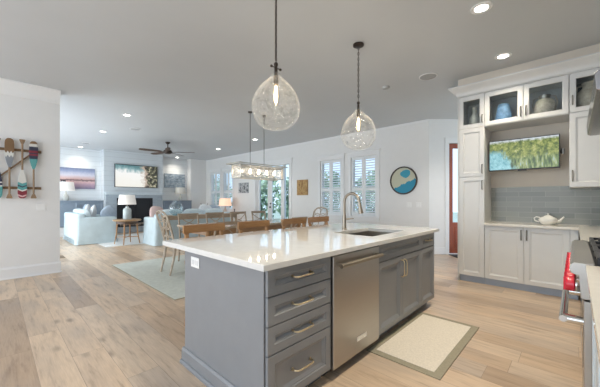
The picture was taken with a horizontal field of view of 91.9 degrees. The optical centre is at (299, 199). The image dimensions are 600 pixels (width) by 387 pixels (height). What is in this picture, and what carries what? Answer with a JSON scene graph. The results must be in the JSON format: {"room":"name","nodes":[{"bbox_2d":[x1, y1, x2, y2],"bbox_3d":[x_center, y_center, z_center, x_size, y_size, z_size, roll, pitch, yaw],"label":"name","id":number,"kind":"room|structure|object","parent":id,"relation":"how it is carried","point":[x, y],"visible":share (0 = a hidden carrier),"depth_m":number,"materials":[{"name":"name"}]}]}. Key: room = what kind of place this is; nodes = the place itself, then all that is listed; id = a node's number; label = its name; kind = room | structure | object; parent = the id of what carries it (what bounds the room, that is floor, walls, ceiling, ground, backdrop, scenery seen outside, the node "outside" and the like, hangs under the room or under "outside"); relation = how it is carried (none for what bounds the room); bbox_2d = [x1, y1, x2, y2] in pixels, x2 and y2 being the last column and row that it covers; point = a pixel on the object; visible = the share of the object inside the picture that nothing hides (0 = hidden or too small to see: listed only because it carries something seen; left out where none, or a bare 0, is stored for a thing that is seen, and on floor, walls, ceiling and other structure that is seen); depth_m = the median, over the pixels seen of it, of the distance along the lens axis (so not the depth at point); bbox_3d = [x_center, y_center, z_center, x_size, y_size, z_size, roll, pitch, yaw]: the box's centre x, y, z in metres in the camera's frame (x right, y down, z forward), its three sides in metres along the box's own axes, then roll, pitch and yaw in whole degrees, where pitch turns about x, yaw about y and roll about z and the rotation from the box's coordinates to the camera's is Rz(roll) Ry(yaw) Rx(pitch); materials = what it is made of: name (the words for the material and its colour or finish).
{"room":"kitchen","nodes":[
{"label":"kitchen","id":0,"kind":"room"},
{"bbox_2d":[0,93,59,267],"bbox_3d":[-5.767,-0.310,3.532,0.170,3.140,4.390,0,0,43],"label":"wall","id":1,"kind":"structure","parent":0,"point":[28,236],"depth_m":4.79,"materials":[{"name":"paint"}]},
{"bbox_2d":[0,147,40,189],"bbox_3d":[-4.686,-0.500,4.509,0.054,0.650,0.995,0,0,43],"label":"rack","id":2,"kind":"object","parent":1,"relation":"attached to","point":[1,148],"visible":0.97,"depth_m":4.66,"materials":[{"name":"brown wood"}]},
{"bbox_2d":[0,138,2,197],"bbox_3d":[-4.662,-0.492,4.469,0.027,0.935,0.112,0,0,43],"label":"paddle","id":3,"kind":"object","parent":2,"relation":"attached to","point":[1,184],"visible":1,"depth_m":4.50,"materials":[{"name":"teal wood"}]},
{"bbox_2d":[4,138,13,197],"bbox_3d":[-4.572,-0.500,4.563,0.027,0.950,0.112,0,0,43],"label":"paddle","id":4,"kind":"object","parent":2,"relation":"attached to","point":[9,143],"visible":1,"depth_m":4.55,"materials":[{"name":"brown wood"}]},
{"bbox_2d":[17,139,26,197],"bbox_3d":[-4.471,-0.500,4.670,0.027,0.950,0.112,0,0,43],"label":"paddle","id":5,"kind":"object","parent":2,"relation":"attached to","point":[22,182],"visible":1,"depth_m":4.66,"materials":[{"name":"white wood"}]},
{"bbox_2d":[29,141,37,197],"bbox_3d":[-4.379,-0.495,4.767,0.027,0.940,0.112,0,0,43],"label":"paddle","id":6,"kind":"object","parent":2,"relation":"attached to","point":[33,146],"visible":1,"depth_m":4.76,"materials":[{"name":"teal wood"}]},
{"bbox_2d":[0,78,60,103],"bbox_3d":[-5.658,-1.775,3.429,0.130,0.210,4.390,0,0,43],"label":"crown molding","id":7,"kind":"structure","parent":1,"relation":"attached to","point":[7,86],"depth_m":4.74,"materials":[{"name":"paint"}]},
{"bbox_2d":[0,261,60,280],"bbox_3d":[-5.689,1.165,3.470,0.028,0.190,4.406,0,0,43],"label":"baseboard","id":8,"kind":"structure","parent":1,"relation":"attached to","point":[8,273],"depth_m":4.77,"materials":[{"name":"paint"}]},
{"bbox_2d":[36,204,45,210],"bbox_3d":[-4.360,0.120,4.885,0.010,0.120,0.120,0,0,43],"label":"light switch","id":9,"kind":"object","parent":1,"relation":"attached to","point":[39,207],"visible":1,"depth_m":4.88,"materials":[{"name":"white plastic"}]},
{"bbox_2d":[60,146,186,200],"bbox_3d":[-7.386,-0.310,11.380,0.180,3.140,7.850,0,0,43],"label":"wall","id":10,"kind":"structure","parent":0,"point":[70,157],"depth_m":10.85,"materials":[{"name":"paint"}]},
{"bbox_2d":[60,167,94,188],"bbox_3d":[-8.115,-0.780,10.451,0.040,0.750,1.200,0,0,43],"label":"wall picture","id":11,"kind":"object","parent":10,"relation":"attached to","point":[82,178],"visible":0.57,"depth_m":10.54},
{"bbox_2d":[164,173,184,187],"bbox_3d":[-5.638,-0.860,13.064,0.040,0.620,0.920,0,0,43],"label":"wall picture","id":12,"kind":"object","parent":10,"relation":"attached to","point":[170,180],"visible":0.93,"depth_m":13.03},
{"bbox_2d":[100,149,162,207],"bbox_3d":[-6.689,-0.310,11.635,0.480,3.140,2.120,0,0,43],"label":"wall","id":13,"kind":"structure","parent":0,"point":[108,158],"depth_m":11.15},
{"bbox_2d":[114,164,157,187],"bbox_3d":[-6.453,-0.930,11.480,0.052,0.880,1.540,0,0,43],"label":"television","id":14,"kind":"object","parent":13,"relation":"attached to","point":[134,176],"visible":1,"depth_m":11.42,"materials":[{"name":"multicoloured glass"}]},
{"bbox_2d":[187,159,205,208],"bbox_3d":[-4.861,-0.310,13.657,0.350,3.140,0.770,0,0,43],"label":"wall","id":15,"kind":"structure","parent":0,"point":[196,169],"depth_m":13.47,"materials":[{"name":"paint"}]},
{"bbox_2d":[0,231,582,386],"bbox_3d":[-2.572,1.320,6.298,14.200,0.120,12.800,0,0,43],"label":"floor","id":16,"kind":"structure","parent":0,"point":[89,323],"depth_m":2.78,"materials":[{"name":"brown wood"}]},
{"bbox_2d":[60,201,103,236],"bbox_3d":[-7.926,0.640,10.325,0.485,1.240,1.476,0,0,43],"label":"cabinet","id":17,"kind":"object","parent":16,"relation":"on","point":[65,206],"visible":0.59,"depth_m":10.04,"materials":[{"name":"wood"}]},
{"bbox_2d":[60,182,74,200],"bbox_3d":[-8.148,-0.304,10.097,0.513,0.646,0.513,0,0,43],"label":"table lamp","id":18,"kind":"object","parent":17,"relation":"on","point":[65,186],"visible":0.98,"depth_m":10.00,"materials":[{"name":"fabric"}]},
{"bbox_2d":[98,233,143,246],"bbox_3d":[-5.038,1.255,9.911,2.850,0.010,3.350,0,0,43],"label":"rug","id":19,"kind":"object","parent":16,"relation":"on","point":[134,240],"visible":0.14,"depth_m":8.74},
{"bbox_2d":[63,208,117,244],"bbox_3d":[-6.588,0.758,9.073,2.164,0.983,1.045,0,0,43],"label":"sofa","id":20,"kind":"object","parent":19,"relation":"on","point":[80,228],"visible":0.99,"depth_m":8.37,"materials":[{"name":"fabric"}]},
{"bbox_2d":[78,209,90,216],"bbox_3d":[-6.419,0.489,8.650,0.800,0.446,0.262,0,0,43],"label":"cushion","id":21,"kind":"object","parent":20,"relation":"on","point":[82,211],"depth_m":8.40,"materials":[{"name":"fabric"}]},
{"bbox_2d":[90,205,96,216],"bbox_3d":[-6.245,0.400,8.747,0.180,0.512,0.517,0,0,-32],"label":"throw pillow","id":22,"kind":"object","parent":20,"relation":"on","point":[93,210],"visible":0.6,"depth_m":8.62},
{"bbox_2d":[100,205,116,216],"bbox_3d":[-5.837,0.420,8.843,0.173,0.526,0.527,0,0,19],"label":"throw pillow","id":23,"kind":"object","parent":20,"relation":"on","point":[108,210],"visible":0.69,"depth_m":8.76,"materials":[{"name":"fabric"}]},
{"bbox_2d":[112,219,140,244],"bbox_3d":[-4.946,0.901,8.300,0.713,0.698,0.713,0,0,43],"label":"end table","id":24,"kind":"object","parent":19,"relation":"on","point":[118,221],"visible":0.98,"depth_m":8.21,"materials":[{"name":"brown wood"}]},
{"bbox_2d":[118,195,135,218],"bbox_3d":[-4.946,0.202,8.300,0.464,0.697,0.464,0,0,43],"label":"table lamp","id":25,"kind":"object","parent":24,"relation":"on","point":[127,200],"visible":0.93,"depth_m":8.20,"materials":[{"name":"white ceramic"}]},
{"bbox_2d":[142,208,230,245],"bbox_3d":[-3.419,0.758,9.067,1.015,0.983,2.514,0,0,43],"label":"sofa","id":26,"kind":"object","parent":19,"relation":"on","point":[152,235],"visible":0.5,"depth_m":8.29,"materials":[{"name":"fabric"}]},
{"bbox_2d":[149,206,162,216],"bbox_3d":[-4.202,0.410,8.532,0.206,0.472,0.483,0,0,20],"label":"throw pillow","id":27,"kind":"object","parent":26,"relation":"on","point":[153,209],"visible":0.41,"depth_m":8.40,"materials":[{"name":"fabric"}]},
{"bbox_2d":[160,209,182,213],"bbox_3d":[-3.746,0.489,8.468,0.262,0.446,0.643,0,0,43],"label":"cushion","id":28,"kind":"object","parent":26,"relation":"on","point":[172,211],"depth_m":8.37,"materials":[{"name":"fabric"}]},
{"bbox_2d":[183,209,203,212],"bbox_3d":[-3.290,0.489,8.949,0.262,0.446,0.643,0,0,43],"label":"cushion","id":29,"kind":"object","parent":26,"relation":"on","point":[187,210],"depth_m":8.83,"materials":[{"name":"fabric"}]},
{"bbox_2d":[199,204,210,210],"bbox_3d":[-3.081,0.380,9.467,0.199,0.487,0.500,0,0,39],"label":"throw pillow","id":30,"kind":"object","parent":26,"relation":"on","point":[203,207],"visible":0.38,"depth_m":9.42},
{"bbox_2d":[204,208,221,211],"bbox_3d":[-2.833,0.489,9.431,0.262,0.446,0.643,0,0,43],"label":"cushion","id":31,"kind":"object","parent":26,"relation":"on","point":[209,209],"depth_m":9.33,"materials":[{"name":"fabric"}]},
{"bbox_2d":[104,192,163,232],"bbox_3d":[-6.442,0.480,11.401,0.200,1.560,2.080,0,0,43],"label":"fireplace","id":32,"kind":"object","parent":16,"relation":"on","point":[145,201],"visible":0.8,"depth_m":11.48,"materials":[{"name":"paint"}]},
{"bbox_2d":[112,255,184,299],"bbox_3d":[-1.178,1.255,6.126,2.850,0.010,4.160,0,0,43],"label":"dining rug","id":33,"kind":"object","parent":16,"relation":"on","point":[147,272],"visible":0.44,"depth_m":4.93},
{"bbox_2d":[156,210,175,275],"bbox_3d":[-2.138,0.708,5.070,0.499,1.089,0.639,0,0,43],"label":"lattice chair","id":34,"kind":"object","parent":33,"relation":"on","point":[157,211],"visible":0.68,"depth_m":4.88,"materials":[{"name":"wicker"}]},
{"bbox_2d":[177,213,199,260],"bbox_3d":[-2.173,0.765,5.920,0.501,0.972,0.469,0,0,43],"label":"dining chair","id":35,"kind":"object","parent":33,"relation":"on","point":[183,214],"visible":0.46,"depth_m":5.98,"materials":[{"name":"brown wood"}]},
{"bbox_2d":[205,212,225,235],"bbox_3d":[-1.747,0.765,6.370,0.501,0.972,0.469,0,0,43],"label":"dining chair","id":36,"kind":"object","parent":33,"relation":"on","point":[212,213],"visible":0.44,"depth_m":6.51,"materials":[{"name":"brown wood"}]},
{"bbox_2d":[214,221,239,235],"bbox_3d":[-1.354,0.803,4.923,0.500,0.897,0.469,0,0,43],"label":"dining chair","id":37,"kind":"object","parent":33,"relation":"on","point":[229,222],"visible":0.23,"depth_m":4.80,"materials":[{"name":"brown wood"}]},
{"bbox_2d":[230,211,246,233],"bbox_3d":[-1.320,0.765,6.819,0.501,0.972,0.469,0,0,43],"label":"dining chair","id":38,"kind":"object","parent":33,"relation":"on","point":[241,212],"visible":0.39,"depth_m":6.96,"materials":[{"name":"brown wood"}]},
{"bbox_2d":[177,219,300,262],"bbox_3d":[-1.111,0.862,6.153,1.040,0.774,2.560,0,0,43],"label":"dining table","id":39,"kind":"object","parent":33,"relation":"on","point":[275,224],"visible":0.17,"depth_m":5.77,"materials":[{"name":"brown wood"}]},
{"bbox_2d":[251,211,265,231],"bbox_3d":[-0.893,0.765,7.269,0.501,0.972,0.469,0,0,43],"label":"dining chair","id":40,"kind":"object","parent":33,"relation":"on","point":[252,212],"visible":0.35,"depth_m":7.37,"materials":[{"name":"brown wood"}]},
{"bbox_2d":[290,217,307,227],"bbox_3d":[-0.171,0.803,6.171,0.500,0.897,0.469,0,0,43],"label":"dining chair","id":41,"kind":"object","parent":33,"relation":"on","point":[293,217],"visible":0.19,"depth_m":6.00,"materials":[{"name":"brown wood"}]},
{"bbox_2d":[311,207,327,225],"bbox_3d":[0.321,0.708,6.879,0.499,1.089,0.639,0,0,43],"label":"lattice chair","id":42,"kind":"object","parent":33,"relation":"on","point":[317,207],"visible":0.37,"depth_m":7.06,"materials":[{"name":"wicker"}]},
{"bbox_2d":[163,200,191,210],"bbox_3d":[-5.516,0.640,12.866,0.485,1.240,1.271,0,0,43],"label":"cabinet","id":43,"kind":"object","parent":16,"relation":"on","point":[182,205],"visible":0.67,"depth_m":12.72,"materials":[{"name":"wood"}]},
{"bbox_2d":[175,187,185,199],"bbox_3d":[-5.375,-0.270,13.021,0.459,0.578,0.459,0,0,43],"label":"table lamp","id":44,"kind":"object","parent":43,"relation":"on","point":[178,190],"visible":0.89,"depth_m":12.86,"materials":[{"name":"fabric"}]},
{"bbox_2d":[162,213,236,245],"bbox_3d":[-2.866,0.840,8.575,0.320,0.840,2.300,0,0,43],"label":"console table","id":45,"kind":"object","parent":16,"relation":"on","point":[201,216],"visible":0.42,"depth_m":8.15,"materials":[{"name":"brown wood"}]},
{"bbox_2d":[183,223,224,325],"bbox_3d":[-0.853,0.758,2.911,0.480,1.006,0.470,0,0,43],"label":"counter stool","id":46,"kind":"object","parent":16,"relation":"on","point":[220,227],"visible":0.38,"depth_m":3.04,"materials":[{"name":"brown wood"}]},
{"bbox_2d":[237,220,269,232],"bbox_3d":[-0.409,0.758,3.379,0.480,1.006,0.470,0,0,43],"label":"counter stool","id":47,"kind":"object","parent":16,"relation":"on","point":[261,223],"visible":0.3,"depth_m":3.51,"materials":[{"name":"brown wood"}]},
{"bbox_2d":[281,218,305,228],"bbox_3d":[0.065,0.758,3.880,0.480,1.006,0.470,0,0,43],"label":"counter stool","id":48,"kind":"object","parent":16,"relation":"on","point":[302,221],"visible":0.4,"depth_m":4.02,"materials":[{"name":"brown wood"}]},
{"bbox_2d":[265,256,330,386],"bbox_3d":[-0.204,0.818,2.005,0.686,0.885,0.565,0,0,43],"label":"base cabinet","id":49,"kind":"object","parent":16,"relation":"on","point":[298,296],"visible":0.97,"depth_m":1.76,"materials":[{"name":"grey paint"}]},
{"bbox_2d":[308,216,328,225],"bbox_3d":[0.430,0.758,4.264,0.480,1.006,0.470,0,0,43],"label":"counter stool","id":50,"kind":"object","parent":16,"relation":"on","point":[325,219],"visible":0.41,"depth_m":4.42,"materials":[{"name":"brown wood"}]},
{"bbox_2d":[321,246,383,376],"bbox_3d":[0.239,0.824,2.436,0.715,0.872,0.652,0,0,43],"label":"dishwasher","id":51,"kind":"object","parent":16,"relation":"on","point":[354,278],"visible":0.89,"depth_m":2.18,"materials":[{"name":"metal"}]},
{"bbox_2d":[378,232,420,335],"bbox_3d":[0.778,0.818,3.037,0.690,0.885,0.948,0,0,43],"label":"base cabinet","id":52,"kind":"object","parent":16,"relation":"on","point":[400,265],"visible":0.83,"depth_m":2.79,"materials":[{"name":"grey paint"}]},
{"bbox_2d":[366,312,478,379],"bbox_3d":[1.161,1.255,2.641,0.584,0.010,1.150,0,0,43],"label":"kitchen mat","id":53,"kind":"object","parent":16,"relation":"on","point":[427,344],"visible":1,"depth_m":2.51,"materials":[{"name":"fabric"}]},
{"bbox_2d":[413,233,433,312],"bbox_3d":[1.246,0.818,3.531,0.690,0.885,0.404,0,0,43],"label":"base cabinet","id":54,"kind":"object","parent":16,"relation":"on","point":[427,241],"visible":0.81,"depth_m":3.34,"materials":[{"name":"grey paint"}]},
{"bbox_2d":[458,93,490,283],"bbox_3d":[2.760,-0.170,4.591,0.360,2.860,0.534,0,0,43],"label":"pantry cabinet","id":55,"kind":"object","parent":16,"relation":"on","point":[474,176],"visible":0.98,"depth_m":4.44,"materials":[{"name":"white paint"}]},
{"bbox_2d":[469,107,479,123],"bbox_3d":[2.727,-1.276,4.525,0.156,0.335,0.156,0,0,43],"label":"jar","id":56,"kind":"object","parent":55,"relation":"in","point":[475,118],"visible":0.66,"depth_m":4.48,"materials":[{"name":"ceramic"}]},
{"bbox_2d":[485,226,577,299],"bbox_3d":[3.255,0.818,4.117,1.002,0.885,0.526,0,0,43],"label":"base cabinet","id":57,"kind":"object","parent":16,"relation":"on","point":[519,258],"visible":0.96,"depth_m":3.96,"materials":[{"name":"white paint"}]},
{"bbox_2d":[559,237,599,386],"bbox_3d":[2.120,0.770,1.783,0.756,0.980,1.225,0,0,43],"label":"range","id":58,"kind":"object","parent":16,"relation":"on","point":[583,253],"visible":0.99,"depth_m":1.60,"materials":[{"name":"metal"}]},
{"bbox_2d":[588,242,599,266],"bbox_3d":[2.169,0.352,1.736,0.602,0.015,1.205,0,0,43],"label":"cooktop","id":59,"kind":"object","parent":58,"relation":"in","point":[593,261],"depth_m":1.74,"materials":[{"name":"black metal"}]},
{"bbox_2d":[592,318,599,386],"bbox_3d":[0.593,0.818,0.079,0.624,0.884,3.330,0,0,43],"label":"base cabinet","id":60,"kind":"object","parent":16,"relation":"on","point":[595,361],"visible":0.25,"depth_m":1.45,"materials":[{"name":"wood"}]},
{"bbox_2d":[586,265,599,364],"bbox_3d":[0.584,0.357,0.087,0.648,0.035,3.330,0,0,43],"label":"countertop","id":61,"kind":"structure","parent":60,"relation":"on","point":[592,272],"depth_m":1.03,"materials":[{"name":"beige stone"}]},
{"bbox_3d":[0.125,0.818,3.092,0.326,0.885,2.580,0,0,43],"label":"kitchen island","id":62,"kind":"object","parent":16,"relation":"on","visible":0},
{"bbox_2d":[180,251,264,386],"bbox_3d":[-0.562,0.818,1.927,0.976,0.885,0.047,0,0,43],"label":"cladding","id":63,"kind":"object","parent":62,"relation":"attached to","point":[224,346],"visible":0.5,"depth_m":1.87,"materials":[{"name":"grey paint"}]},
{"bbox_2d":[191,256,198,268],"bbox_3d":[-0.773,0.460,2.135,0.124,0.076,0.008,0,0,43],"label":"electrical outlet","id":64,"kind":"object","parent":63,"relation":"attached to","point":[194,261],"visible":1,"depth_m":2.13,"materials":[{"name":"white plastic"}]},
{"bbox_2d":[162,223,438,271],"bbox_3d":[0.261,0.357,2.948,1.322,0.035,2.703,0,0,43],"label":"island countertop","id":65,"kind":"structure","parent":62,"relation":"on","point":[267,250],"depth_m":2.27,"materials":[{"name":"white stone"}]},
{"bbox_2d":[342,192,362,229],"bbox_3d":[0.613,0.125,3.312,0.282,0.430,0.109,0,0,43],"label":"faucet","id":66,"kind":"object","parent":65,"relation":"on","point":[360,210],"visible":0.98,"depth_m":3.35,"materials":[{"name":"silver metal"}]},
{"bbox_2d":[350,231,388,235],"bbox_3d":[0.752,0.471,3.118,0.496,0.187,0.756,0,0,43],"label":"sink","id":67,"kind":"object","parent":65,"relation":"in","point":[364,233],"visible":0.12,"depth_m":3.46,"materials":[{"name":"metal"}]},
{"bbox_3d":[-3.036,0.920,11.768,0.560,0.680,0.560,0,0,43],"label":"side table","id":68,"kind":"object","parent":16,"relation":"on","visible":0},
{"bbox_2d":[219,198,231,211],"bbox_3d":[-3.036,0.256,11.768,0.513,0.646,0.513,0,0,43],"label":"table lamp","id":69,"kind":"object","parent":68,"relation":"on","point":[223,201],"visible":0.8,"depth_m":11.58,"materials":[{"name":"fabric"}]},
{"bbox_3d":[3.160,0.818,2.786,0.624,0.884,1.648,0,0,43],"label":"cabinet","id":70,"kind":"object","parent":16,"relation":"on","visible":0},
{"bbox_2d":[484,221,599,241],"bbox_3d":[2.946,0.357,3.314,1.662,0.035,2.113,0,0,43],"label":"countertop","id":71,"kind":"structure","parent":70,"relation":"on","point":[585,231],"depth_m":3.75,"materials":[{"name":"beige stone"}]},
{"bbox_2d":[534,213,564,224],"bbox_3d":[3.422,0.260,3.990,0.220,0.160,0.256,0,0,-6],"label":"teapot","id":72,"kind":"object","parent":71,"relation":"on","point":[547,219],"visible":1,"depth_m":3.94,"materials":[{"name":"ceramic"}]},
{"bbox_2d":[0,0,599,159],"bbox_3d":[-2.572,-1.955,6.298,14.200,0.150,12.800,0,0,43],"label":"ceiling","id":73,"kind":"structure","parent":0,"point":[188,74],"depth_m":3.91,"materials":[{"name":"paint"}]},
{"bbox_2d":[139,142,194,155],"bbox_3d":[-4.348,-1.685,9.391,1.615,0.390,1.581,0,0,43],"label":"ceiling fan","id":74,"kind":"object","parent":73,"relation":"hanging from","point":[167,150],"visible":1,"depth_m":9.32,"materials":[{"name":"brown wood"}]},
{"bbox_2d":[226,111,287,180],"bbox_3d":[-0.908,-1.169,6.353,0.480,1.422,1.330,0,0,43],"label":"linear chandelier","id":75,"kind":"object","parent":73,"relation":"hanging from","point":[240,164],"visible":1,"depth_m":6.25,"materials":[{"name":"silver metal"}]},
{"bbox_2d":[252,0,299,130],"bbox_3d":[-0.211,-1.244,2.515,0.414,1.272,0.414,0,0,43],"label":"pendant light","id":76,"kind":"object","parent":73,"relation":"hanging from","point":[275,77],"visible":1,"depth_m":2.50,"materials":[{"name":"clear glass"}]},
{"bbox_2d":[341,42,374,149],"bbox_3d":[0.703,-1.244,3.506,0.414,1.272,0.414,0,0,9],"label":"pendant light","id":77,"kind":"object","parent":73,"relation":"hanging from","point":[357,45],"visible":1,"depth_m":3.50,"materials":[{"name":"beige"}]},
{"bbox_2d":[419,73,437,79],"bbox_3d":[1.948,-1.875,4.409,0.260,0.010,0.260,0,0,43],"label":"ceiling speaker","id":78,"kind":"object","parent":73,"relation":"attached to","point":[428,76],"visible":1,"depth_m":4.40},
{"bbox_2d":[470,1,492,13],"bbox_3d":[1.774,-1.876,2.838,0.190,0.008,0.190,0,0,43],"label":"recessed light","id":79,"kind":"object","parent":73,"relation":"in","point":[482,7],"visible":1,"depth_m":2.83,"materials":[{"name":"white"}]},
{"bbox_2d":[495,52,511,59],"bbox_3d":[2.651,-1.876,3.784,0.190,0.008,0.190,0,0,43],"label":"recessed light","id":80,"kind":"object","parent":73,"relation":"in","point":[505,55],"visible":1,"depth_m":3.77,"materials":[{"name":"white"}]},
{"bbox_2d":[206,121,428,227],"bbox_3d":[-0.808,-0.310,10.454,10.640,3.140,0.160,0,0,43],"label":"wall","id":81,"kind":"structure","parent":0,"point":[407,145],"depth_m":7.95,"materials":[{"name":"paint"}]},
{"bbox_2d":[209,168,220,207],"bbox_3d":[-3.820,-0.407,13.266,1.030,1.995,0.205,0,0,43],"label":"window","id":82,"kind":"structure","parent":81,"relation":"attached to","point":[218,171],"depth_m":13.25,"materials":[{"name":"paint"}]},
{"bbox_2d":[221,167,233,211],"bbox_3d":[-3.076,-0.407,12.561,0.980,1.995,0.205,0,0,43],"label":"window","id":83,"kind":"structure","parent":81,"relation":"attached to","point":[227,170],"depth_m":12.52,"materials":[{"name":"paint"}]},
{"bbox_2d":[239,182,248,192],"bbox_3d":[-2.281,-0.490,11.720,0.640,0.410,0.030,0,0,43],"label":"wall picture","id":84,"kind":"object","parent":81,"relation":"attached to","point":[243,187],"visible":1,"depth_m":11.65},
{"bbox_2d":[253,158,292,228],"bbox_3d":[-1.004,-0.085,10.582,2.160,2.690,0.165,0,0,43],"label":"door","id":85,"kind":"structure","parent":81,"relation":"attached to","point":[287,160],"depth_m":10.62,"materials":[{"name":"paint"}]},
{"bbox_2d":[297,179,307,194],"bbox_3d":[0.077,-0.410,9.484,0.470,0.500,0.030,0,0,43],"label":"wall picture","id":86,"kind":"object","parent":81,"relation":"attached to","point":[302,185],"visible":1,"depth_m":9.46},
{"bbox_2d":[206,119,428,161],"bbox_3d":[-0.867,-1.855,10.392,10.640,0.050,0.012,0,0,43],"label":"crown molding","id":87,"kind":"structure","parent":81,"relation":"attached to","point":[426,120],"depth_m":8.57,"materials":[{"name":"paint"}]},
{"bbox_2d":[317,153,344,219],"bbox_3d":[0.955,-0.388,8.738,1.030,1.915,0.205,0,0,43],"label":"window","id":88,"kind":"structure","parent":81,"relation":"attached to","point":[335,214],"depth_m":8.70,"materials":[{"name":"paint"}]},
{"bbox_2d":[347,148,379,221],"bbox_3d":[1.767,-0.388,7.968,1.030,1.915,0.205,0,0,43],"label":"window","id":89,"kind":"structure","parent":81,"relation":"attached to","point":[375,153],"depth_m":7.92,"materials":[{"name":"paint"}]},
{"bbox_2d":[390,166,417,194],"bbox_3d":[2.545,-0.480,7.145,0.690,0.690,0.028,0,0,43],"label":"wall art","id":90,"kind":"object","parent":81,"relation":"attached to","point":[403,180],"visible":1,"depth_m":7.14,"materials":[{"name":"blue paint"}]},
{"bbox_2d":[429,119,457,246],"bbox_3d":[4.447,-0.310,6.816,2.900,3.140,0.160,0,0,0],"label":"wall","id":91,"kind":"structure","parent":0,"point":[439,129],"depth_m":6.74,"materials":[{"name":"paint"}]},
{"bbox_2d":[434,247,444,253],"bbox_3d":[3.197,1.180,6.728,0.340,0.160,0.015,0,0,0],"label":"baseboard","id":92,"kind":"structure","parent":91,"relation":"attached to","point":[437,250],"depth_m":6.72,"materials":[{"name":"paint"}]},
{"bbox_2d":[445,138,457,253],"bbox_3d":[3.937,-0.090,6.723,1.140,2.700,0.025,0,0,0],"label":"trim","id":93,"kind":"structure","parent":91,"relation":"attached to","point":[447,140],"depth_m":6.72,"materials":[{"name":"paint"}]},
{"bbox_2d":[449,144,457,252],"bbox_3d":[3.937,-0.035,6.768,0.950,2.550,0.055,0,0,0],"label":"door","id":94,"kind":"structure","parent":91,"relation":"in","point":[453,226],"depth_m":6.75,"materials":[{"name":"brown wood"}]},
{"bbox_2d":[491,122,579,285],"bbox_3d":[3.618,-0.310,4.252,2.000,3.140,0.150,0,0,43],"label":"wall","id":95,"kind":"structure","parent":0,"point":[544,177],"depth_m":4.27,"materials":[{"name":"paint"}]},
{"bbox_2d":[489,134,564,171],"bbox_3d":[3.289,-0.652,4.231,0.853,0.465,0.304,0,0,43],"label":"television","id":96,"kind":"object","parent":95,"relation":"attached to","point":[537,152],"visible":1,"depth_m":4.11,"materials":[{"name":"black plastic"}]},
{"bbox_2d":[485,74,568,131],"bbox_3d":[3.226,-1.346,4.151,0.918,0.508,0.536,0,0,43],"label":"upper cabinet","id":97,"kind":"object","parent":95,"relation":"attached to","point":[520,98],"visible":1,"depth_m":4.09,"materials":[{"name":"white paint"}]},
{"bbox_2d":[495,103,511,119],"bbox_3d":[3.002,-1.259,4.278,0.224,0.300,0.224,0,0,43],"label":"vase","id":98,"kind":"object","parent":97,"relation":"in","point":[503,110],"visible":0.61,"depth_m":4.21,"materials":[{"name":"blue ceramic"}]},
{"bbox_2d":[448,52,599,97],"bbox_3d":[3.307,-1.677,4.026,2.141,0.130,0.606,0,0,43],"label":"crown molding","id":99,"kind":"structure","parent":97,"relation":"attached to","point":[590,60],"depth_m":3.88,"materials":[{"name":"white paint"}]},
{"bbox_2d":[531,94,557,113],"bbox_3d":[3.333,-1.267,3.951,0.238,0.316,0.238,0,0,-9],"label":"jug","id":100,"kind":"object","parent":97,"relation":"in","point":[545,103],"visible":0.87,"depth_m":3.88,"materials":[{"name":"ceramic"}]},
{"bbox_2d":[458,44,599,85],"bbox_3d":[3.386,-1.810,4.028,2.030,0.140,0.495,0,0,43],"label":"trim","id":101,"kind":"structure","parent":95,"relation":"attached to","point":[594,48],"depth_m":3.91,"materials":[{"name":"paint"}]},
{"bbox_2d":[491,186,599,225],"bbox_3d":[3.681,0.072,4.081,1.675,0.535,0.012,0,0,43],"label":"backsplash","id":102,"kind":"structure","parent":95,"relation":"attached to","point":[579,206],"depth_m":4.19,"materials":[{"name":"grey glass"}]},
{"bbox_2d":[569,67,599,187],"bbox_3d":[3.834,-0.880,3.574,0.750,1.440,0.536,0,0,43],"label":"upper cabinet","id":103,"kind":"object","parent":95,"relation":"attached to","point":[584,149],"visible":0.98,"depth_m":3.61,"materials":[{"name":"white paint"}]},
{"bbox_2d":[576,80,593,106],"bbox_3d":[3.662,-1.296,3.666,0.276,0.375,0.276,0,0,43],"label":"jar","id":104,"kind":"object","parent":103,"relation":"in","point":[583,98],"visible":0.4,"depth_m":3.63,"materials":[{"name":"ceramic"}]},
{"bbox_3d":[1.271,-0.310,0.207,0.160,3.140,9.250,0,0,43],"label":"wall","id":105,"kind":"structure","parent":0,"visible":0},
{"bbox_2d":[587,70,599,135],"bbox_3d":[2.048,-1.192,1.614,0.619,1.373,1.300,0,0,43],"label":"range hood","id":106,"kind":"object","parent":105,"relation":"attached to","point":[593,122],"visible":1,"depth_m":1.68,"materials":[{"name":"metal"}]},
{"label":"outside","id":107,"kind":"structure","parent":0,"visible":0},
{"bbox_2d":[262,208,457,228],"bbox_3d":[9.017,1.660,24.042,60.000,0.200,32.700,0,0,43],"label":"ground","id":108,"kind":"structure","parent":107,"point":[277,215],"depth_m":27.42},
{"bbox_2d":[214,175,231,206],"bbox_3d":[-6.579,-0.215,22.850,3.142,3.565,2.980,0,0,43],"label":"tree","id":109,"kind":"object","parent":108,"relation":"on","point":[218,175],"visible":0.09,"depth_m":22.50,"materials":[{"name":"green plant"}]},
{"bbox_2d":[260,171,280,219],"bbox_3d":[-2.676,-0.308,19.037,2.906,3.766,2.918,0,0,43],"label":"tree","id":110,"kind":"object","parent":108,"relation":"on","point":[263,183],"visible":0.27,"depth_m":18.61,"materials":[{"name":"green plant"}]},
{"bbox_2d":[275,177,288,218],"bbox_3d":[-0.309,0.026,17.444,2.332,3.085,2.317,0,0,43],"label":"tree","id":111,"kind":"object","parent":108,"relation":"on","point":[277,195],"visible":0.1,"depth_m":17.11,"materials":[{"name":"green plant"}]},
{"bbox_2d":[324,171,339,209],"bbox_3d":[2.023,-0.195,19.452,2.752,3.596,2.641,0,0,43],"label":"tree","id":112,"kind":"object","parent":108,"relation":"on","point":[336,171],"visible":0.12,"depth_m":19.01,"materials":[{"name":"green plant"}]},
{"bbox_2d":[355,171,374,212],"bbox_3d":[4.386,-0.117,17.159,2.642,3.370,2.635,0,0,43],"label":"tree","id":113,"kind":"object","parent":108,"relation":"on","point":[369,171],"visible":0.17,"depth_m":16.88,"materials":[{"name":"green plant"}]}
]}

